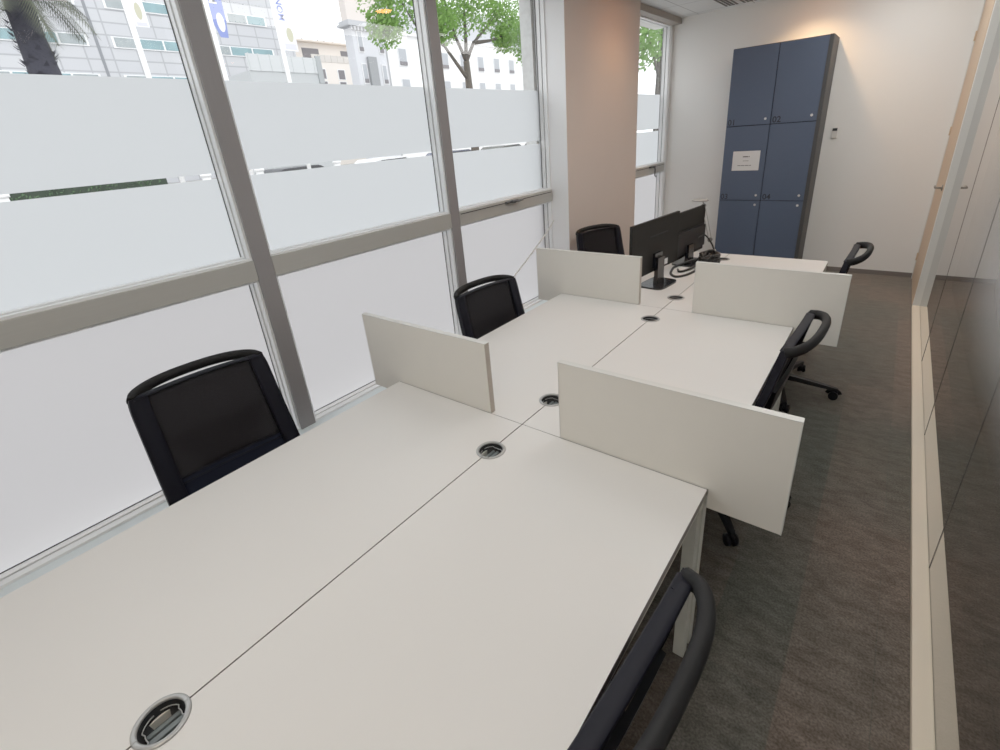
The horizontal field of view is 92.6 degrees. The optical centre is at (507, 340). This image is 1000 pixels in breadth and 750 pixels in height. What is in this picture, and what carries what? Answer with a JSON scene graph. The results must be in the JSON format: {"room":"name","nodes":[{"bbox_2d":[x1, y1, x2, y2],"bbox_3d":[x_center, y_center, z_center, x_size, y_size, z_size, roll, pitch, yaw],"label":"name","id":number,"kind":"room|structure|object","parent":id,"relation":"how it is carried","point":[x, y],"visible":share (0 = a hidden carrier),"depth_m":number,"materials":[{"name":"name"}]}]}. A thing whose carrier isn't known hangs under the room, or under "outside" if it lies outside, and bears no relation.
{"room":"open-plan office","nodes":[
{"label":"open-plan office","id":0,"kind":"room"},
{"bbox_2d":[533,0,640,254],"bbox_3d":[0.867,-1.812,4.865,0.290,2.930,1.475,13,29,35],"label":"wall column","id":1,"kind":"structure","parent":0,"point":[592,46],"depth_m":4.45,"materials":[{"name":"paint"}]},
{"bbox_2d":[519,0,661,144],"bbox_3d":[-0.807,-2.379,2.750,0.120,6.120,8.915,13,29,35],"label":"wall","id":2,"kind":"structure","parent":0,"point":[526,14],"depth_m":4.04,"materials":[{"name":"white paint"}]},
{"bbox_2d":[0,0,300,588],"bbox_3d":[-1.755,-0.428,1.851,0.102,2.580,1.362,13,29,35],"label":"window","id":3,"kind":"structure","parent":2,"relation":"in","point":[103,294],"depth_m":2.04,"materials":[{"name":"white glass"}]},
{"bbox_2d":[177,0,315,428],"bbox_3d":[-1.320,-0.713,2.359,0.106,2.649,0.091,13,29,35],"label":"window mullion","id":4,"kind":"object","parent":2,"relation":"attached to","point":[192,12],"depth_m":2.32,"materials":[{"name":"grey metal"}]},
{"bbox_2d":[0,300,547,597],"bbox_3d":[-0.440,0.222,3.732,0.280,0.285,8.915,13,29,35],"label":"trim","id":5,"kind":"structure","parent":2,"relation":"attached to","point":[58,562],"depth_m":2.13,"materials":[{"name":"white"}]},
{"bbox_2d":[514,220,553,276],"bbox_3d":[0.128,-0.582,4.182,0.064,0.730,1.192,10,27,31],"label":"cable","id":6,"kind":"object","parent":5,"relation":"on","point":[553,220],"visible":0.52,"depth_m":4.28,"materials":[{"name":"white plastic"}]},
{"bbox_2d":[201,0,461,420],"bbox_3d":[-0.879,-0.942,2.885,0.102,2.580,1.355,13,29,35],"label":"window","id":7,"kind":"structure","parent":2,"relation":"in","point":[345,242],"depth_m":2.94,"materials":[{"name":"white glass"}]},
{"bbox_2d":[424,0,467,293],"bbox_3d":[-0.446,-1.226,3.390,0.106,2.649,0.091,13,29,35],"label":"trim","id":8,"kind":"structure","parent":2,"relation":"attached to","point":[430,5],"depth_m":3.27,"materials":[{"name":"grey metal"}]},
{"bbox_2d":[443,0,552,309],"bbox_3d":[-0.010,-1.435,3.871,0.155,2.580,1.271,13,29,35],"label":"window","id":9,"kind":"structure","parent":2,"relation":"in","point":[504,195],"depth_m":3.98,"materials":[{"name":"white glass"}]},
{"bbox_2d":[634,16,670,224],"bbox_3d":[1.670,-2.420,5.849,0.161,2.580,1.330,13,29,35],"label":"window","id":10,"kind":"structure","parent":2,"relation":"in","point":[651,110],"depth_m":6.16,"materials":[{"name":"white"}]},
{"bbox_2d":[640,3,681,25],"bbox_3d":[-0.669,-2.308,2.668,0.220,0.064,8.915,13,29,35],"label":"trim","id":11,"kind":"structure","parent":2,"relation":"attached to","point":[647,11],"depth_m":5.33,"materials":[{"name":"silver metal"}]},
{"bbox_2d":[641,0,765,17],"bbox_3d":[1.183,-1.990,1.363,5.050,0.100,9.065,13,29,35],"label":"ceiling","id":12,"kind":"structure","parent":0,"point":[680,8],"depth_m":5.25,"materials":[{"name":"paint"}]},
{"bbox_2d":[712,0,740,6],"bbox_3d":[2.319,-3.622,5.094,0.170,0.008,0.600,13,29,35],"label":"ceiling vent","id":13,"kind":"object","parent":12,"relation":"in","point":[725,3],"visible":1,"depth_m":5.17,"materials":[{"name":"metal"}]},
{"bbox_2d":[738,0,755,2],"bbox_3d":[2.465,-3.588,4.987,0.170,0.008,0.600,13,29,35],"label":"ceiling vent","id":14,"kind":"object","parent":12,"relation":"in","point":[741,1],"visible":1,"depth_m":5.16,"materials":[{"name":"metal"}]},
{"bbox_2d":[612,270,999,749],"bbox_3d":[1.364,0.823,2.503,5.050,0.120,8.915,13,29,35],"label":"floor","id":15,"kind":"structure","parent":0,"point":[810,649],"depth_m":1.97,"materials":[{"name":"carpet"}]},
{"bbox_2d":[126,349,299,505],"bbox_3d":[-0.968,0.624,1.950,0.749,1.026,0.722,16,30,39],"label":"office chair","id":16,"kind":"object","parent":15,"relation":"on","point":[197,429],"visible":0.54,"depth_m":1.95,"materials":[{"name":"black fabric"}]},
{"bbox_2d":[0,382,521,749],"bbox_3d":[-0.653,0.863,1.705,0.723,0.735,1.487,13,29,35],"label":"desk","id":17,"kind":"object","parent":15,"relation":"on","point":[161,607],"visible":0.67,"depth_m":1.33,"materials":[{"name":"laminate"}]},
{"bbox_2d":[130,693,191,749],"bbox_3d":[-0.706,0.796,0.986,0.108,0.050,0.108,13,29,35],"label":"cable grommet","id":18,"kind":"object","parent":17,"relation":"attached to","point":[142,736],"visible":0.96,"depth_m":0.99,"materials":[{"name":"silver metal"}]},
{"bbox_2d":[476,441,505,458],"bbox_3d":[-0.059,0.416,1.749,0.108,0.050,0.108,13,29,35],"label":"cable grommet","id":19,"kind":"object","parent":17,"relation":"attached to","point":[495,449],"visible":0.82,"depth_m":1.77,"materials":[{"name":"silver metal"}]},
{"bbox_2d":[128,425,706,749],"bbox_3d":[-0.085,0.995,1.289,0.700,0.735,1.487,13,29,35],"label":"desk","id":20,"kind":"object","parent":15,"relation":"on","point":[499,614],"visible":0.93,"depth_m":1.13,"materials":[{"name":"laminate"}]},
{"bbox_2d":[454,274,524,338],"bbox_3d":[0.118,0.141,2.949,0.766,0.966,0.734,18,32,42],"label":"office chair","id":21,"kind":"object","parent":15,"relation":"on","point":[481,310],"visible":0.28,"depth_m":2.98,"materials":[{"name":"black plastic"}]},
{"bbox_2d":[400,294,662,424],"bbox_3d":[0.247,0.334,2.768,0.723,0.735,1.487,13,29,35],"label":"desk","id":22,"kind":"object","parent":15,"relation":"on","point":[525,352],"visible":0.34,"depth_m":2.58,"materials":[{"name":"laminate"}]},
{"bbox_2d":[362,312,494,412],"bbox_3d":[-0.373,0.113,2.156,0.772,0.384,0.024,13,29,35],"label":"panel","id":23,"kind":"object","parent":22,"relation":"attached to","point":[453,366],"visible":0.96,"depth_m":2.10,"materials":[{"name":"laminate"}]},
{"bbox_2d":[539,393,558,406],"bbox_3d":[0.190,0.270,2.042,0.108,0.050,0.108,13,29,35],"label":"cable grommet","id":24,"kind":"object","parent":22,"relation":"attached to","point":[552,399],"visible":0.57,"depth_m":2.07,"materials":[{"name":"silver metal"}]},
{"bbox_2d":[641,315,659,321],"bbox_3d":[0.838,-0.110,2.807,0.108,0.050,0.108,13,29,35],"label":"cable grommet","id":25,"kind":"object","parent":22,"relation":"attached to","point":[648,318],"visible":0.62,"depth_m":2.83,"materials":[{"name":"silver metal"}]},
{"bbox_2d":[643,317,657,320],"bbox_3d":[0.838,-0.107,2.809,0.086,0.044,0.086,13,29,35],"label":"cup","id":26,"kind":"object","parent":25,"relation":"on","point":[644,318],"depth_m":2.84,"materials":[{"name":"black plastic"}]},
{"bbox_2d":[576,224,624,254],"bbox_3d":[1.037,-0.545,4.401,0.727,0.946,0.762,-16,26,-25],"label":"office chair","id":27,"kind":"object","parent":15,"relation":"on","point":[605,238],"visible":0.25,"depth_m":4.49,"materials":[{"name":"black plastic"}]},
{"bbox_2d":[567,567,715,749],"bbox_3d":[-0.005,0.915,1.111,0.778,1.009,0.732,16,30,39],"label":"office chair","id":28,"kind":"object","parent":15,"relation":"on","point":[605,728],"visible":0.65,"depth_m":0.76,"materials":[{"name":"black plastic"}]},
{"bbox_2d":[602,679,624,749],"bbox_3d":[-0.005,0.931,1.171,0.470,0.076,0.490,16,30,39],"label":"seat cushion","id":29,"kind":"object","parent":28,"relation":"on","point":[611,679],"depth_m":1.12,"materials":[{"name":"fabric"}]},
{"bbox_2d":[562,251,728,307],"bbox_3d":[1.147,-0.195,3.831,0.723,0.735,1.487,13,29,35],"label":"desk","id":30,"kind":"object","parent":15,"relation":"on","point":[652,298],"visible":0.09,"depth_m":3.28,"materials":[{"name":"laminate"}]},
{"bbox_2d":[536,248,641,303],"bbox_3d":[0.528,-0.411,3.221,0.772,0.376,0.024,13,29,35],"label":"panel","id":31,"kind":"object","parent":30,"relation":"attached to","point":[614,277],"visible":0.96,"depth_m":3.18,"materials":[{"name":"laminate"}]},
{"bbox_2d":[629,211,679,289],"bbox_3d":[1.050,-0.614,3.308,0.190,0.458,0.660,17,31,41],"label":"monitor","id":32,"kind":"object","parent":30,"relation":"on","point":[655,240],"visible":0.89,"depth_m":3.31,"materials":[{"name":"black plastic"}]},
{"bbox_2d":[667,295,684,299],"bbox_3d":[1.094,-0.261,3.110,0.108,0.050,0.108,13,29,35],"label":"cable grommet","id":33,"kind":"object","parent":30,"relation":"attached to","point":[671,297],"visible":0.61,"depth_m":3.13,"materials":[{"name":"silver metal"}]},
{"bbox_2d":[669,296,681,298],"bbox_3d":[1.094,-0.258,3.111,0.086,0.044,0.086,13,29,35],"label":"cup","id":34,"kind":"object","parent":33,"relation":"on","point":[670,297],"depth_m":3.14,"materials":[{"name":"black"}]},
{"bbox_2d":[669,258,697,277],"bbox_3d":[1.360,-0.567,3.659,0.192,0.055,0.467,13,29,35],"label":"power cable","id":35,"kind":"object","parent":30,"relation":"on","point":[695,259],"visible":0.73,"depth_m":3.60,"materials":[{"name":"black plastic"}]},
{"bbox_2d":[677,264,695,272],"bbox_3d":[1.394,-0.570,3.662,0.258,0.045,0.070,-15,25,-23],"label":"power cable","id":36,"kind":"object","parent":30,"relation":"on","point":[694,266],"visible":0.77,"depth_m":3.62,"materials":[{"name":"black plastic"}]},
{"bbox_2d":[668,205,705,266],"bbox_3d":[1.442,-0.821,3.777,0.190,0.411,0.620,17,31,41],"label":"monitor","id":37,"kind":"object","parent":30,"relation":"on","point":[692,225],"visible":0.62,"depth_m":3.79,"materials":[{"name":"black plastic"}]},
{"bbox_2d":[698,234,714,249],"bbox_3d":[1.619,-0.782,3.903,0.150,0.178,0.030,0,24,12],"label":"cable","id":38,"kind":"object","parent":37,"relation":"attached to","point":[702,234],"visible":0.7,"depth_m":3.88,"materials":[{"name":"black plastic"}]},
{"bbox_2d":[692,199,720,255],"bbox_3d":[1.650,-0.937,3.961,0.270,0.449,0.131,13,29,35],"label":"task lamp","id":39,"kind":"object","parent":30,"relation":"on","point":[693,200],"visible":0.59,"depth_m":3.93,"materials":[{"name":"silver metal"}]},
{"bbox_2d":[698,249,719,262],"bbox_3d":[1.590,-0.655,3.757,0.164,0.102,0.294,13,29,35],"label":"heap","id":40,"kind":"object","parent":30,"relation":"on","point":[704,256],"visible":0.83,"depth_m":3.69,"materials":[{"name":"black"}]},
{"bbox_2d":[720,257,729,260],"bbox_3d":[1.746,-0.643,3.879,0.108,0.050,0.108,13,29,35],"label":"cable grommet","id":41,"kind":"object","parent":30,"relation":"attached to","point":[721,258],"visible":0.4,"depth_m":3.90,"materials":[{"name":"silver metal"}]},
{"bbox_2d":[523,308,792,642],"bbox_3d":[0.815,0.466,2.352,0.700,0.735,1.487,13,29,35],"label":"desk","id":42,"kind":"object","parent":15,"relation":"on","point":[721,357],"visible":0.42,"depth_m":2.30,"materials":[{"name":"laminate"}]},
{"bbox_2d":[557,360,804,535],"bbox_3d":[0.488,0.313,1.526,0.741,0.384,0.024,13,29,35],"label":"panel","id":43,"kind":"object","parent":42,"relation":"attached to","point":[745,455],"visible":1,"depth_m":1.45,"materials":[{"name":"laminate"}]},
{"bbox_2d":[664,254,827,411],"bbox_3d":[1.716,-0.063,3.415,0.700,0.735,1.487,13,29,35],"label":"desk","id":44,"kind":"object","parent":15,"relation":"on","point":[685,305],"visible":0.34,"depth_m":3.58,"materials":[{"name":"laminate"}]},
{"bbox_2d":[692,261,851,346],"bbox_3d":[1.386,-0.212,2.593,0.733,0.376,0.024,13,29,35],"label":"panel","id":45,"kind":"object","parent":44,"relation":"attached to","point":[777,296],"visible":0.96,"depth_m":2.55,"materials":[{"name":"laminate"}]},
{"bbox_2d":[718,310,830,545],"bbox_3d":[1.023,0.316,2.313,0.768,1.009,0.720,15,30,38],"label":"office chair","id":46,"kind":"object","parent":15,"relation":"on","point":[789,353],"visible":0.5,"depth_m":1.89,"materials":[{"name":"black plastic"}]},
{"bbox_2d":[715,33,839,258],"bbox_3d":[3.047,-2.036,5.568,0.930,2.462,0.447,13,29,35],"label":"tall cabinet","id":47,"kind":"object","parent":15,"relation":"on","point":[779,95],"visible":0.98,"depth_m":5.29,"materials":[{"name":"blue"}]},
{"bbox_2d":[732,150,760,170],"bbox_3d":[2.743,-2.071,5.503,0.286,0.210,0.002,13,29,35],"label":"paper notice","id":48,"kind":"object","parent":47,"relation":"attached to","point":[742,160],"visible":1,"depth_m":5.50,"materials":[{"name":"white paper"}]},
{"bbox_2d":[779,242,873,412],"bbox_3d":[1.897,-0.141,3.188,0.742,1.029,0.774,14,30,37],"label":"office chair","id":49,"kind":"object","parent":15,"relation":"on","point":[833,392],"visible":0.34,"depth_m":3.09,"materials":[{"name":"black plastic"}]},
{"bbox_2d":[910,305,934,749],"bbox_3d":[1.495,1.063,1.730,0.055,0.028,7.800,13,29,35],"label":"trim","id":50,"kind":"structure","parent":15,"relation":"on","point":[922,726],"depth_m":1.88,"materials":[{"name":"beige"}]},
{"bbox_2d":[912,0,999,305],"bbox_3d":[3.776,-1.662,3.962,0.071,2.930,0.075,13,29,35],"label":"trim","id":51,"kind":"structure","parent":15,"relation":"on","point":[995,16],"depth_m":3.96,"materials":[{"name":"white"}]},
{"bbox_2d":[664,0,984,272],"bbox_3d":[4.049,-2.115,5.121,4.910,3.050,0.150,13,29,35],"label":"wall","id":52,"kind":"structure","parent":0,"point":[901,65],"depth_m":5.19,"materials":[{"name":"paint"}]},
{"bbox_2d":[658,25,672,215],"bbox_3d":[2.068,-2.672,6.368,0.106,2.586,0.070,13,29,35],"label":"trim","id":53,"kind":"structure","parent":52,"relation":"attached to","point":[671,27],"depth_m":6.21,"materials":[{"name":"white"}]},
{"bbox_2d":[831,127,837,137],"bbox_3d":[3.611,-2.297,5.279,0.052,0.105,0.022,13,29,35],"label":"wall thermostat","id":54,"kind":"object","parent":52,"relation":"attached to","point":[834,130],"visible":1,"depth_m":5.27,"materials":[{"name":"white plastic"}]},
{"bbox_2d":[826,266,911,276],"bbox_3d":[3.438,-0.975,6.090,2.675,0.050,0.014,13,29,35],"label":"baseboard","id":55,"kind":"structure","parent":52,"relation":"attached to","point":[828,268],"depth_m":5.51,"materials":[{"name":"grey"}]},
{"bbox_2d":[911,0,985,278],"bbox_3d":[4.400,-2.036,4.716,0.064,2.930,0.057,13,29,35],"label":"door frame","id":56,"kind":"structure","parent":52,"relation":"attached to","point":[985,0],"depth_m":4.73,"materials":[{"name":"white paint"}]},
{"bbox_2d":[912,0,994,303],"bbox_3d":[4.059,-1.861,4.365,0.104,2.924,0.980,13,29,35],"label":"door","id":57,"kind":"structure","parent":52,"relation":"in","point":[979,37],"depth_m":4.33,"materials":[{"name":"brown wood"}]},
{"bbox_2d":[920,21,999,749],"bbox_3d":[1.408,-0.262,1.144,0.002,2.930,7.799,13,29,35],"label":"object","id":58,"kind":"object","parent":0,"point":[960,303],"visible":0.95,"depth_m":1.90,"materials":[{"name":"grey glass"}]},
{"label":"outside","id":59,"kind":"structure","parent":0,"visible":0},
{"bbox_2d":[168,132,641,183],"bbox_3d":[-20.021,-23.187,63.265,108.250,0.350,200.000,13,29,35],"label":"ground","id":60,"kind":"structure","parent":59,"point":[641,132],"depth_m":51.62,"materials":[{"name":"grey"}]},
{"bbox_2d":[0,194,9,201],"bbox_3d":[-9.988,-2.205,9.762,0.260,1.720,0.260,13,29,35],"label":"bollard","id":61,"kind":"object","parent":60,"relation":"on","point":[5,197],"visible":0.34,"depth_m":9.45,"materials":[{"name":"white"}]},
{"bbox_2d":[0,0,100,74],"bbox_3d":[-12.527,-6.843,13.538,3.913,7.636,4.041,13,29,35],"label":"palm tree","id":62,"kind":"object","parent":60,"relation":"on","point":[23,16],"visible":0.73,"depth_m":12.62,"materials":[{"name":"green plant"}]},
{"bbox_2d":[9,178,167,200],"bbox_3d":[-11.059,-2.910,11.513,1.073,1.864,5.261,13,29,35],"label":"hedge","id":63,"kind":"object","parent":60,"relation":"on","point":[134,184],"visible":0.1,"depth_m":11.56,"materials":[{"name":"green plant"}]},
{"bbox_2d":[0,0,295,182],"bbox_3d":[-56.266,-25.587,32.010,14.140,34.000,81.300,13,29,35],"label":"office building","id":64,"kind":"structure","parent":60,"relation":"on","point":[251,28],"depth_m":46.55,"materials":[{"name":"grey"}]},
{"bbox_2d":[121,0,185,182],"bbox_3d":[-7.630,-6.291,9.965,0.280,8.700,0.460,13,29,35],"label":"flagpole","id":65,"kind":"object","parent":60,"relation":"on","point":[135,13],"visible":0.61,"depth_m":9.86,"materials":[{"name":"white painted metal"},{"name":"fabric"}]},
{"bbox_2d":[200,174,211,179],"bbox_3d":[-7.661,-3.571,12.508,0.260,1.720,0.260,13,29,35],"label":"bollard","id":66,"kind":"object","parent":60,"relation":"on","point":[204,176],"visible":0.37,"depth_m":12.16,"materials":[{"name":"white"}]},
{"bbox_2d":[203,0,253,174],"bbox_3d":[-6.644,-6.870,11.128,0.280,8.700,0.500,13,29,35],"label":"flagpole","id":67,"kind":"object","parent":60,"relation":"on","point":[214,10],"visible":0.7,"depth_m":10.98,"materials":[{"name":"white"}]},
{"bbox_2d":[254,168,263,174],"bbox_3d":[-6.815,-4.068,13.507,0.260,1.720,0.260,13,29,35],"label":"bollard","id":68,"kind":"object","parent":60,"relation":"on","point":[258,171],"visible":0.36,"depth_m":13.17,"materials":[{"name":"white"}]},
{"bbox_2d":[228,52,333,174],"bbox_3d":[-15.709,-14.612,32.380,6.100,7.550,4.860,13,29,35],"label":"block","id":69,"kind":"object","parent":60,"relation":"on","point":[262,67],"visible":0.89,"depth_m":29.28,"materials":[{"name":"grey"}]},
{"bbox_2d":[269,0,310,168],"bbox_3d":[-5.641,-7.459,12.312,0.280,8.700,0.580,13,29,35],"label":"flagpole","id":70,"kind":"object","parent":60,"relation":"on","point":[280,9],"visible":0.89,"depth_m":12.14,"materials":[{"name":"white painted metal"},{"name":"fabric"}]},
{"bbox_2d":[264,165,323,173],"bbox_3d":[-8.536,-6.179,19.100,1.724,1.445,4.234,13,29,35],"label":"parked car","id":71,"kind":"object","parent":60,"relation":"on","point":[291,168],"visible":0.06,"depth_m":18.41,"materials":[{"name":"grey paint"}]},
{"bbox_2d":[295,38,365,164],"bbox_3d":[-26.051,-33.499,67.661,10.380,16.000,11.300,13,29,35],"label":"apartment building","id":72,"kind":"structure","parent":60,"relation":"on","point":[333,55],"depth_m":62.89,"materials":[{"name":"beige"}]},
{"bbox_2d":[332,161,340,165],"bbox_3d":[-5.304,-4.955,15.290,0.260,1.720,0.260,13,29,35],"label":"bollard","id":73,"kind":"object","parent":60,"relation":"on","point":[336,163],"visible":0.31,"depth_m":14.94,"materials":[{"name":"white"}]},
{"bbox_2d":[337,0,400,158],"bbox_3d":[-13.691,-26.236,47.731,1.800,16.500,4.450,13,29,35],"label":"building","id":74,"kind":"structure","parent":60,"relation":"on","point":[367,62],"depth_m":46.15,"materials":[{"name":"white concrete"}]},
{"bbox_2d":[354,156,408,163],"bbox_3d":[-5.816,-7.776,22.311,1.724,1.445,4.234,13,29,35],"label":"parked car","id":75,"kind":"object","parent":60,"relation":"on","point":[390,157],"visible":0.11,"depth_m":21.67,"materials":[{"name":"white paint"}]},
{"bbox_2d":[356,0,521,150],"bbox_3d":[-1.445,-10.635,17.035,3.642,10.188,8.880,11,28,33],"label":"street tree","id":76,"kind":"object","parent":60,"relation":"on","point":[504,38],"visible":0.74,"depth_m":16.42,"materials":[{"name":"green plant"}]},
{"bbox_2d":[426,149,470,155],"bbox_3d":[-3.097,-9.372,25.521,1.724,1.445,4.234,13,29,35],"label":"parked car","id":77,"kind":"object","parent":60,"relation":"on","point":[461,150],"visible":0.03,"depth_m":25.03,"materials":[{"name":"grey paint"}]},
{"bbox_2d":[376,0,525,157],"bbox_3d":[-3.353,-31.939,60.353,1.850,15.500,29.800,13,29,35],"label":"building","id":78,"kind":"structure","parent":60,"relation":"on","point":[489,69],"depth_m":56.31,"materials":[{"name":"painted plaster"},{"name":"glass"}]},
{"bbox_2d":[481,144,520,149],"bbox_3d":[-0.378,-10.969,28.731,1.724,1.445,4.234,13,29,35],"label":"parked car","id":79,"kind":"object","parent":60,"relation":"on","point":[509,145],"visible":0.07,"depth_m":28.09,"materials":[{"name":"grey paint"}]},
{"bbox_2d":[639,26,662,130],"bbox_3d":[7.083,-13.222,22.725,3.566,9.190,6.585,13,29,35],"label":"street tree","id":80,"kind":"object","parent":60,"relation":"on","point":[652,34],"visible":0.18,"depth_m":21.14,"materials":[{"name":"green plant"}]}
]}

